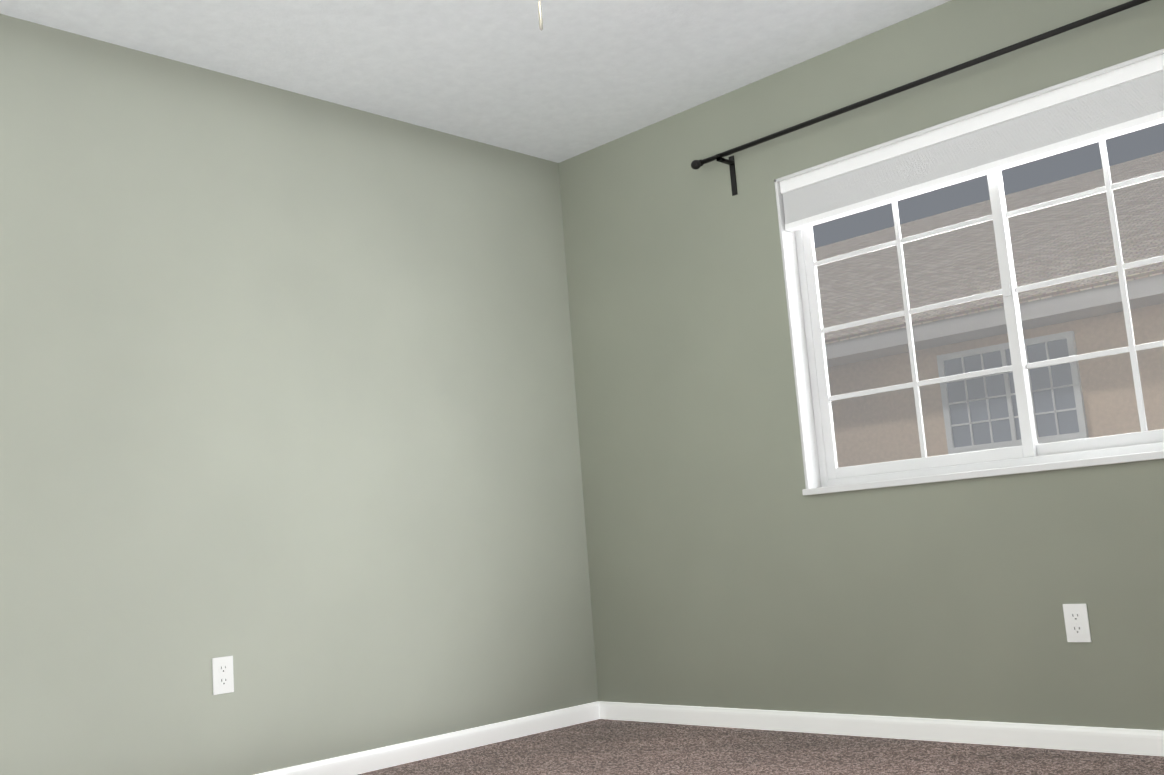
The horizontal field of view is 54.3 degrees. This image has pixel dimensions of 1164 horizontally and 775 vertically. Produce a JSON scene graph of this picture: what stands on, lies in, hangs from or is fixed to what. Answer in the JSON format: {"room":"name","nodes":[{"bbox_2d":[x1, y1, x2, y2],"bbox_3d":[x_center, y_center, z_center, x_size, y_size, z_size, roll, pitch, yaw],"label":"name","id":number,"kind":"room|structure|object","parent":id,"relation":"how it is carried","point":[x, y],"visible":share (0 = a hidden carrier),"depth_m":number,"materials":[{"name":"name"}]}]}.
{"room":"empty bedroom","nodes":[
{"label":"empty bedroom","id":0,"kind":"room"},
{"bbox_2d":[0,14,597,774],"bbox_3d":[-1.556,0.094,3.490,0.150,2.440,4.550,-12,-11,43],"label":"wall","id":1,"kind":"structure","parent":0,"point":[288,414],"depth_m":3.87,"materials":[{"name":"green paint"}]},
{"bbox_2d":[212,656,233,694],"bbox_3d":[-1.145,0.918,3.618,0.008,0.114,0.070,-12,-11,43],"label":"electrical outlet","id":2,"kind":"object","parent":1,"relation":"attached to","point":[222,675],"visible":1,"depth_m":3.62,"materials":[{"name":"white plastic"}]},
{"bbox_2d":[255,701,599,774],"bbox_3d":[-1.343,1.256,3.333,0.013,0.070,4.060,-12,-11,43],"label":"baseboard","id":3,"kind":"structure","parent":1,"relation":"attached to","point":[392,755],"depth_m":4.17,"materials":[{"name":"white wood"}]},
{"bbox_2d":[0,0,950,162],"bbox_3d":[-0.176,-1.486,2.247,4.300,0.120,4.550,-12,-11,43],"label":"ceiling","id":4,"kind":"structure","parent":0,"point":[572,78],"depth_m":3.94,"materials":[{"name":"paint"}]},
{"bbox_2d":[538,0,542,30],"bbox_3d":[-0.090,-1.090,2.132,1.248,0.705,1.282,-12,-11,43],"label":"fan","id":5,"kind":"object","parent":4,"relation":"hanging from","point":[540,16],"visible":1,"depth_m":2.27,"materials":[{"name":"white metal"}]},
{"bbox_2d":[358,719,1163,774],"bbox_3d":[0.014,1.041,1.883,4.300,0.120,4.550,-12,-11,43],"label":"floor","id":6,"kind":"structure","parent":0,"point":[606,747],"depth_m":3.73,"materials":[{"name":"carpet"}]},
{"bbox_2d":[559,0,1163,729],"bbox_3d":[1.458,-0.112,3.633,4.000,2.440,0.150,-12,-11,43],"label":"wall","id":7,"kind":"structure","parent":0,"point":[731,564],"depth_m":4.18,"materials":[{"name":"green paint"}]},
{"bbox_2d":[599,701,1163,755],"bbox_3d":[1.489,1.054,3.406,3.974,0.070,0.013,-12,-11,43],"label":"baseboard","id":8,"kind":"structure","parent":7,"relation":"attached to","point":[1111,740],"depth_m":3.79,"materials":[{"name":"white wood"}]},
{"bbox_2d":[691,0,1150,195],"bbox_3d":[1.224,-0.976,3.751,2.160,0.164,0.097,-12,-11,43],"label":"curtain rod","id":9,"kind":"object","parent":7,"relation":"attached to","point":[698,164],"visible":1,"depth_m":3.83,"materials":[{"name":"black metal"}]},
{"bbox_2d":[774,49,1163,494],"bbox_3d":[1.349,-0.224,3.705,1.520,1.372,0.181,-12,-11,43],"label":"sliding window","id":10,"kind":"structure","parent":7,"relation":"in","point":[1099,106],"depth_m":3.77,"materials":[{"name":"white plastic"}]},
{"bbox_2d":[1063,604,1091,641],"bbox_3d":[1.496,0.712,3.428,0.070,0.114,0.008,-12,-11,43],"label":"electrical outlet","id":11,"kind":"object","parent":7,"relation":"attached to","point":[1077,626],"visible":1,"depth_m":3.42,"materials":[{"name":"white plastic"}]},
{"label":"outside","id":12,"kind":"structure","parent":0,"visible":0},
{"bbox_3d":[4.423,2.305,6.164,16.000,0.050,7.850,-12,-11,43],"label":"ground","id":13,"kind":"structure","parent":12,"visible":0},
{"bbox_2d":[815,151,1163,467],"bbox_3d":[4.281,0.079,6.512,14.000,4.464,3.666,-12,-11,43],"label":"neighbor house","id":14,"kind":"structure","parent":13,"relation":"on","point":[975,342],"depth_m":6.55,"materials":[{"name":"paint"}]}
]}

